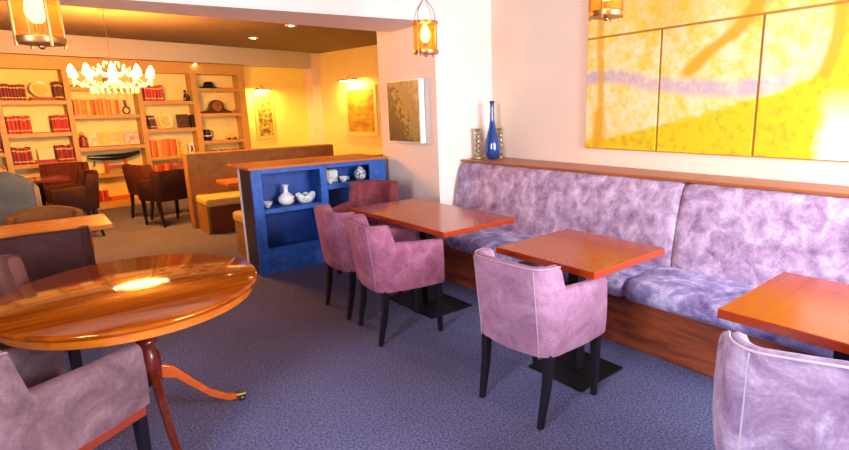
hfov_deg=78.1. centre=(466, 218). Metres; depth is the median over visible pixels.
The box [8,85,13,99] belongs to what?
book
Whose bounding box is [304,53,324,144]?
trim
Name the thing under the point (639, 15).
canvas painting
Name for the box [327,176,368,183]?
shelf
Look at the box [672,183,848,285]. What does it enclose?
cushion
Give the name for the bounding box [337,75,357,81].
lamp
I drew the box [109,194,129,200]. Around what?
flat box
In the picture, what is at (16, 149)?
book
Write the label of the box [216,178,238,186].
cafe table
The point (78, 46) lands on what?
ceiling beam
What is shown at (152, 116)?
book
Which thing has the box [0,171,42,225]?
tub chair
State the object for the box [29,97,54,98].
book
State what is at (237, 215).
seat cushion
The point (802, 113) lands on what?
canvas painting
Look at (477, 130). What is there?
candlestick
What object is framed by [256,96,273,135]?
print
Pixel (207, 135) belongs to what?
jug
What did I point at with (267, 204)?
bowl
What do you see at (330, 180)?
tea cup
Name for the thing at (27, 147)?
book
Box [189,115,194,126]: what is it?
book
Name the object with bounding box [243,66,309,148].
wall
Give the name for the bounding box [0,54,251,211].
bookcase
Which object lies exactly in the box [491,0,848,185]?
wall
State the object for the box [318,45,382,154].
wall
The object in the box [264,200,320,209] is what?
shelf
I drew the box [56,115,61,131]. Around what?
book
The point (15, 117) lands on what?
book
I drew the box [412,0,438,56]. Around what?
hanging lantern
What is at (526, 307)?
tub chair
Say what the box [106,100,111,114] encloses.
book
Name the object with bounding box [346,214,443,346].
tub chair
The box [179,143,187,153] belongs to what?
card
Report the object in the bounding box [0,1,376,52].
ceiling
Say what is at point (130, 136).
picture book
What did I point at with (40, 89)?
plate
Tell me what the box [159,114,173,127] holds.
plate
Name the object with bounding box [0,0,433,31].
ceiling
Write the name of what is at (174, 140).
book
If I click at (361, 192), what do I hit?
tub chair
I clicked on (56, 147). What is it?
book
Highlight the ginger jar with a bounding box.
[354,166,365,179]
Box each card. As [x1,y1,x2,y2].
[37,148,54,159]
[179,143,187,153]
[187,142,194,152]
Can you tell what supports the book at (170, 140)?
on the bookcase at (174, 78)
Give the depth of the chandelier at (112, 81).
6.39 m
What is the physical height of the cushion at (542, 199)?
0.580 m
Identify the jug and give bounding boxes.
[203,130,213,140]
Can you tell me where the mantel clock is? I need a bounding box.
[200,100,232,112]
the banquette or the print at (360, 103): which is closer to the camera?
the banquette
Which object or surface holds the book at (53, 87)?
on the bookcase at (174, 78)
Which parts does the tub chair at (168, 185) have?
leg, leg, leg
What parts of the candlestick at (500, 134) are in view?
stem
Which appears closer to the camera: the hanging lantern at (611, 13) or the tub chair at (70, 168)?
the hanging lantern at (611, 13)
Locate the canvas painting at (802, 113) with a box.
[752,1,848,161]
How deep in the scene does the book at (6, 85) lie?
7.93 m
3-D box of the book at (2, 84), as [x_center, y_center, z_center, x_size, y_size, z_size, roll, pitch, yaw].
[-7.065,-1.933,7.959,0.177,0.250,0.036,9,16,40]
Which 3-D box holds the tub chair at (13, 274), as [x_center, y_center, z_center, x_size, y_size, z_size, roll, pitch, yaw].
[-2.398,0.654,2.661,0.580,0.836,0.540,3,13,20]
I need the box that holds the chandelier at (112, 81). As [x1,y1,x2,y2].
[67,8,154,93]
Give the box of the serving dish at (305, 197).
[295,191,314,202]
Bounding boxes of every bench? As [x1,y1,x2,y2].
[182,144,333,234]
[233,154,382,255]
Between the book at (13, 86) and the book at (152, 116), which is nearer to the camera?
the book at (13, 86)
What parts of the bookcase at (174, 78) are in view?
shelf, shelf, shelf, shelf, shelf, shelf, shelf, moulding, cornice, shelf, shelf, shelf, shelf, shelf, shelf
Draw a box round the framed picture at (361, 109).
[344,84,378,136]
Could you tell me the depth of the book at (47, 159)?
8.37 m
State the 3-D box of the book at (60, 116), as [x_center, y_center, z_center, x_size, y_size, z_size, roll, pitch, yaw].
[-6.642,-1.557,8.535,0.177,0.265,0.034,9,16,40]
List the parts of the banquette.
panel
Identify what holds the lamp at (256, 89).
attached to the wall at (287, 86)
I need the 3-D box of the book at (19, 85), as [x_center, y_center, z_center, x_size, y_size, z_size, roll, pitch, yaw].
[-6.944,-1.965,8.107,0.177,0.244,0.036,9,16,40]
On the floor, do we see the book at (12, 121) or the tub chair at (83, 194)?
the tub chair at (83, 194)
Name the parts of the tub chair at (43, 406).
rail, leg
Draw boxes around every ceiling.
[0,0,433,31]
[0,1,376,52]
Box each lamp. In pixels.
[254,85,270,90]
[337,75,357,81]
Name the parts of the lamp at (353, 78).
lamp shade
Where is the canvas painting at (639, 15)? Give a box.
[588,0,848,39]
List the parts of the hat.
crown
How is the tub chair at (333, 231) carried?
on the floor
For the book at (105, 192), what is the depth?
9.09 m
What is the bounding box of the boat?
[87,150,139,172]
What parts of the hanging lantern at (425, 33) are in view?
bulb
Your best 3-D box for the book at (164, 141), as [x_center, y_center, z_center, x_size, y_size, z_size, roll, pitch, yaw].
[-5.650,-1.327,9.743,0.177,0.297,0.051,9,16,40]
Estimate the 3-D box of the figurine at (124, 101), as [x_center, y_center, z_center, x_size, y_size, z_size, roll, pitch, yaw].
[-6.014,-1.971,9.204,0.052,0.255,0.128,9,16,40]
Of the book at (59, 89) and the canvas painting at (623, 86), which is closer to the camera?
the canvas painting at (623, 86)
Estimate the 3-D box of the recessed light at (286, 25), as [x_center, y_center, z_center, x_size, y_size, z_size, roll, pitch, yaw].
[-2.675,-2.941,7.941,0.180,0.014,0.180,-11,15,-39]
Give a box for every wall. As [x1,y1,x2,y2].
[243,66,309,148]
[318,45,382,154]
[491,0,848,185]
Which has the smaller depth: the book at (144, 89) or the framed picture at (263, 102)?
the book at (144, 89)
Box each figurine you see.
[79,132,88,147]
[122,100,129,113]
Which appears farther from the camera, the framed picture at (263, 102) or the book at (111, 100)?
the framed picture at (263, 102)
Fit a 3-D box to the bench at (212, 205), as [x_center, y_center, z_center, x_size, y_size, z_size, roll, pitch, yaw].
[-2.862,-0.507,7.716,2.160,1.045,0.750,-11,15,-39]
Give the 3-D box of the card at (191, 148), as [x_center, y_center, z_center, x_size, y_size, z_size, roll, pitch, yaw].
[-5.348,-1.380,10.141,0.069,0.210,0.110,9,16,40]
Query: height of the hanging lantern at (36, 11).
1.040 m
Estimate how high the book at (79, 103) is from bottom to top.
0.259 m
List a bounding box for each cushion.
[196,190,240,207]
[233,210,242,223]
[416,227,660,296]
[454,162,690,265]
[623,265,833,358]
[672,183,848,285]
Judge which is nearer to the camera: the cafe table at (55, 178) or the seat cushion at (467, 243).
the seat cushion at (467, 243)
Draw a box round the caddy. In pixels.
[327,169,337,181]
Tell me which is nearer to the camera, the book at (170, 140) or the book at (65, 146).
the book at (65, 146)
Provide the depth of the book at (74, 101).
8.59 m
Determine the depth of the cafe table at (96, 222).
4.00 m
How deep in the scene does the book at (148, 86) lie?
9.37 m
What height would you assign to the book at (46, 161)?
0.026 m
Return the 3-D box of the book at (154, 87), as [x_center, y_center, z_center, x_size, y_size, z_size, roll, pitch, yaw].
[-5.707,-2.286,9.511,0.177,0.270,0.049,9,16,40]
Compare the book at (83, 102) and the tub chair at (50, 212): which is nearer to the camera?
the tub chair at (50, 212)
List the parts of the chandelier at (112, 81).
bulb, bulb, arm, stem, bulb, arm, bulb, bulb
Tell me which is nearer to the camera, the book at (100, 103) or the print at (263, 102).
the book at (100, 103)
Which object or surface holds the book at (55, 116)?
on the bookcase at (174, 78)
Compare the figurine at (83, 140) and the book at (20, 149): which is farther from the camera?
the figurine at (83, 140)
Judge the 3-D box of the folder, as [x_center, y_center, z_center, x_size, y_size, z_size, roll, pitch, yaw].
[-6.852,-1.523,8.362,0.051,0.270,0.235,9,16,40]
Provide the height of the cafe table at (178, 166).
0.750 m
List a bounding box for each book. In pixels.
[0,84,3,99]
[1,83,7,99]
[4,116,12,133]
[5,84,10,99]
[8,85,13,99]
[10,117,16,133]
[10,147,17,164]
[12,85,17,99]
[12,116,20,133]
[15,85,20,99]
[15,148,21,164]
[17,84,23,99]
[18,116,24,133]
[19,148,25,164]
[21,85,26,99]
[22,116,28,133]
[23,148,29,164]
[25,115,32,132]
[25,146,33,163]
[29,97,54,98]
[35,159,56,161]
[36,161,57,163]
[49,116,56,131]
[50,82,57,99]
[51,115,58,131]
[53,145,60,161]
[54,81,59,99]
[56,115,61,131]
[57,81,61,99]
[59,83,64,99]
[59,115,64,131]
[59,115,66,131]
[59,145,63,161]
[61,145,66,161]
[64,145,69,161]
[65,115,69,131]
[67,145,71,160]
[68,144,74,160]
[72,99,78,114]
[77,99,83,114]
[81,100,87,114]
[85,100,91,114]
[86,134,98,146]
[90,100,95,114]
[94,100,99,114]
[97,99,103,114]
[97,131,123,145]
[102,99,107,114]
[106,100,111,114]
[109,99,115,114]
[114,100,119,113]
[123,130,139,144]
[141,86,148,100]
[146,115,153,128]
[147,85,151,100]
[149,140,155,156]
[150,86,154,100]
[151,115,156,128]
[153,86,157,100]
[153,140,158,156]
[153,164,157,171]
[156,85,163,100]
[156,86,160,100]
[157,140,161,156]
[160,140,164,155]
[163,139,170,155]
[163,140,167,155]
[169,139,174,155]
[172,139,177,154]
[176,114,189,127]
[176,139,180,154]
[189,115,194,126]
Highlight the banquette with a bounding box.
[416,157,848,378]
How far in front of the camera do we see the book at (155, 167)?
9.60 m
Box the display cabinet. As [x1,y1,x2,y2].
[227,153,386,275]
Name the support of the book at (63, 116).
on the bookcase at (174, 78)
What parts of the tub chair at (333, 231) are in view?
leg, leg, leg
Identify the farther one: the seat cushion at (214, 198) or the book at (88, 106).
the book at (88, 106)
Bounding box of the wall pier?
[376,0,491,240]
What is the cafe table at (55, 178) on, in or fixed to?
on the floor
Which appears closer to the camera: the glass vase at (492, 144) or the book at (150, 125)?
the glass vase at (492, 144)
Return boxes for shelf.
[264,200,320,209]
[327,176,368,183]
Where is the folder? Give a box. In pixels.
[29,115,49,132]
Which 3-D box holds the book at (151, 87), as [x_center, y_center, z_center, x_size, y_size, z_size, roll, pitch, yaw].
[-5.736,-2.275,9.470,0.177,0.266,0.049,9,16,40]
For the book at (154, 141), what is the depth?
9.56 m
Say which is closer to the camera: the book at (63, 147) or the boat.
the book at (63, 147)
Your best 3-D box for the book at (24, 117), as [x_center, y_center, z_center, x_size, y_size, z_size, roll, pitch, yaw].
[-6.944,-1.474,8.188,0.177,0.260,0.045,9,16,40]
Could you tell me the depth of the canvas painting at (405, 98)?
5.34 m
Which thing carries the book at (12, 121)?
on the bookcase at (174, 78)
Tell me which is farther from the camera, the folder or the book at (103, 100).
the book at (103, 100)
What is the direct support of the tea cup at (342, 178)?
on the display cabinet
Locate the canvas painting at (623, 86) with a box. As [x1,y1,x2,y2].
[585,29,662,151]
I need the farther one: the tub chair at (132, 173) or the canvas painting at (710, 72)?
the tub chair at (132, 173)
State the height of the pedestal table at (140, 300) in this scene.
0.741 m
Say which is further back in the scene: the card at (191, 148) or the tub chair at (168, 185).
the card at (191, 148)
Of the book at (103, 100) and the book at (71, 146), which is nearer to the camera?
the book at (71, 146)
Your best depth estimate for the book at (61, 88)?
8.43 m
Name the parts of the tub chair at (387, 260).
leg, leg, leg, leg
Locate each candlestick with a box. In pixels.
[473,128,482,158]
[496,128,504,157]
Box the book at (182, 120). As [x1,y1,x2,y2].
[176,114,189,127]
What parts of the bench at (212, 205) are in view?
panel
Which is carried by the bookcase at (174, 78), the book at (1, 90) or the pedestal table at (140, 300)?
the book at (1, 90)
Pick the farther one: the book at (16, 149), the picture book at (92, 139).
the picture book at (92, 139)
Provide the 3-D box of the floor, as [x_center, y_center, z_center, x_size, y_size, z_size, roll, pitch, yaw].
[-1.950,0.458,5.810,9.800,0.100,14.100,-11,15,-39]
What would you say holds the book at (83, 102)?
on the bookcase at (174, 78)
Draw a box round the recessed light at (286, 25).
[285,24,296,26]
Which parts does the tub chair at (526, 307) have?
leg, leg, leg, leg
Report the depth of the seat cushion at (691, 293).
3.10 m
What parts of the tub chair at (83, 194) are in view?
leg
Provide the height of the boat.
0.358 m
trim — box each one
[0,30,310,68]
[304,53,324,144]
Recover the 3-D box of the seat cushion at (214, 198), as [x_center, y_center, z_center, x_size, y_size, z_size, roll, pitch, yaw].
[-2.775,-0.394,7.679,2.110,0.115,0.550,-11,15,-39]
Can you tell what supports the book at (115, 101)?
on the bookcase at (174, 78)
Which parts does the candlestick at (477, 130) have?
stem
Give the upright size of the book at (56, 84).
0.297 m
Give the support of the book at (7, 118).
on the bookcase at (174, 78)
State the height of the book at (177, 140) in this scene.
0.294 m
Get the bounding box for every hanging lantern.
[6,0,67,49]
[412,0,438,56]
[589,0,624,21]
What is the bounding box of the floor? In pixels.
[64,198,715,449]
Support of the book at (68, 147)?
on the bookcase at (174, 78)
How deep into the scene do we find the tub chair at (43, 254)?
3.40 m
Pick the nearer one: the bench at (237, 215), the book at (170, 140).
the bench at (237, 215)
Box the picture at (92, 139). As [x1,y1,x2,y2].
[88,135,97,145]
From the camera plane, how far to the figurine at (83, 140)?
8.76 m
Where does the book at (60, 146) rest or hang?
on the bookcase at (174, 78)
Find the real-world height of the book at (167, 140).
0.308 m
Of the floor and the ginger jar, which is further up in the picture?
the ginger jar
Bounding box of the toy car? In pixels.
[226,135,236,138]
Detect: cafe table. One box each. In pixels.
[0,214,112,237]
[27,174,70,205]
[170,165,189,212]
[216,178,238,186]
[351,198,514,318]
[496,229,664,391]
[717,272,848,360]
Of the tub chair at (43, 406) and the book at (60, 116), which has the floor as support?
the tub chair at (43, 406)
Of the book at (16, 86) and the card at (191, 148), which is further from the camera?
the card at (191, 148)
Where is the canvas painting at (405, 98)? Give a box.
[386,78,425,143]
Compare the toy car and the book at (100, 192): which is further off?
the toy car
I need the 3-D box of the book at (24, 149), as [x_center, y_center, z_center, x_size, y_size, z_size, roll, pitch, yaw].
[-6.975,-0.992,8.246,0.177,0.255,0.045,9,16,40]
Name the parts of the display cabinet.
white trim, panel, panel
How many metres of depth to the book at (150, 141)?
9.53 m
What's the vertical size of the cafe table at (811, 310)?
0.750 m
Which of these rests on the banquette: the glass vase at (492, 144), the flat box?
the glass vase at (492, 144)
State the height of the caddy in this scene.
0.130 m
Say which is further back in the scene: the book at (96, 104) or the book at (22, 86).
the book at (96, 104)
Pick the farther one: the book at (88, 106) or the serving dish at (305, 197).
the book at (88, 106)
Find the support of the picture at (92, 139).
attached to the picture book at (92, 139)
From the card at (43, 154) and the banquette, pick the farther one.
the card at (43, 154)
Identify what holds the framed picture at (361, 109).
attached to the wall at (361, 63)
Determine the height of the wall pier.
2.860 m
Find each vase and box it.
[278,184,294,204]
[485,101,499,158]
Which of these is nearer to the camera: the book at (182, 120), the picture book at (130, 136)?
the picture book at (130, 136)
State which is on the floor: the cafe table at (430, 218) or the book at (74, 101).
the cafe table at (430, 218)
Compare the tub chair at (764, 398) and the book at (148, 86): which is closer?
the tub chair at (764, 398)
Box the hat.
[200,82,217,87]
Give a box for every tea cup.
[327,177,335,183]
[339,176,348,181]
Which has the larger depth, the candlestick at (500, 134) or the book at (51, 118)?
the book at (51, 118)
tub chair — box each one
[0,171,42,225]
[0,225,95,282]
[0,254,82,370]
[0,343,151,449]
[3,205,94,255]
[39,162,93,214]
[44,170,104,235]
[121,164,179,219]
[136,169,187,227]
[314,204,402,319]
[332,180,398,274]
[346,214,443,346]
[473,247,606,430]
[712,330,848,449]
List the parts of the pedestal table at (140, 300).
leg, leg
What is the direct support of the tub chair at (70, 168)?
on the floor
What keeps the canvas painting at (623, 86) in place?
attached to the wall at (539, 47)
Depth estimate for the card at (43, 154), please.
8.46 m
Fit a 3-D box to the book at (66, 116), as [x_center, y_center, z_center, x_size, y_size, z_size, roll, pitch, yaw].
[-6.593,-1.574,8.585,0.177,0.276,0.034,9,16,40]
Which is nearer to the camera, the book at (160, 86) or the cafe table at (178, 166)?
the cafe table at (178, 166)
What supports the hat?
on the bookcase at (174, 78)
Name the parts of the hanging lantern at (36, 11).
bulb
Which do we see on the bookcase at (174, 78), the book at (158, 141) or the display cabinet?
the book at (158, 141)
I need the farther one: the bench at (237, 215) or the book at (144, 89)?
the book at (144, 89)
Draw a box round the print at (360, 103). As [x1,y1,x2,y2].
[346,89,374,131]
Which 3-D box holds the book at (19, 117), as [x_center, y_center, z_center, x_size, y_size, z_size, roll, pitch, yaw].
[-6.975,-1.471,8.150,0.177,0.272,0.045,9,16,40]
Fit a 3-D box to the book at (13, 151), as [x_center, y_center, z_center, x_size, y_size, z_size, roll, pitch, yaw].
[-7.065,-0.978,8.134,0.177,0.278,0.045,9,16,40]
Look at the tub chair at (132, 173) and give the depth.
7.92 m
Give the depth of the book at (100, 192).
9.02 m
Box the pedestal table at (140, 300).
[0,253,257,449]
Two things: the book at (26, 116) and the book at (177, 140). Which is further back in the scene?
the book at (177, 140)
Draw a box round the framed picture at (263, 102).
[253,93,275,138]
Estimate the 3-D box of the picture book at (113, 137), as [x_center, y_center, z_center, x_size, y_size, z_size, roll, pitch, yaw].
[-6.235,-1.406,9.124,0.063,0.239,0.360,9,16,40]
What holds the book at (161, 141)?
on the bookcase at (174, 78)
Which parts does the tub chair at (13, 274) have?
seat, leg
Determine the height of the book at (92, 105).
0.245 m
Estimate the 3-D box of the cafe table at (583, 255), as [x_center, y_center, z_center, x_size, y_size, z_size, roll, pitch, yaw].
[0.659,0.532,3.103,0.660,0.750,0.704,-11,15,-39]
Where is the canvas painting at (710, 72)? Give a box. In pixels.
[656,14,764,156]
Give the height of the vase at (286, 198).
0.203 m
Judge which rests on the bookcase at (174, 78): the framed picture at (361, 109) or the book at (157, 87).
the book at (157, 87)
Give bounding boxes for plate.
[29,81,49,96]
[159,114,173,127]
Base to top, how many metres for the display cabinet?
1.058 m
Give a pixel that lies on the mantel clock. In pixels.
(214, 106)
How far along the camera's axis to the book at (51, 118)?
8.41 m
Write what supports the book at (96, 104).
on the bookcase at (174, 78)

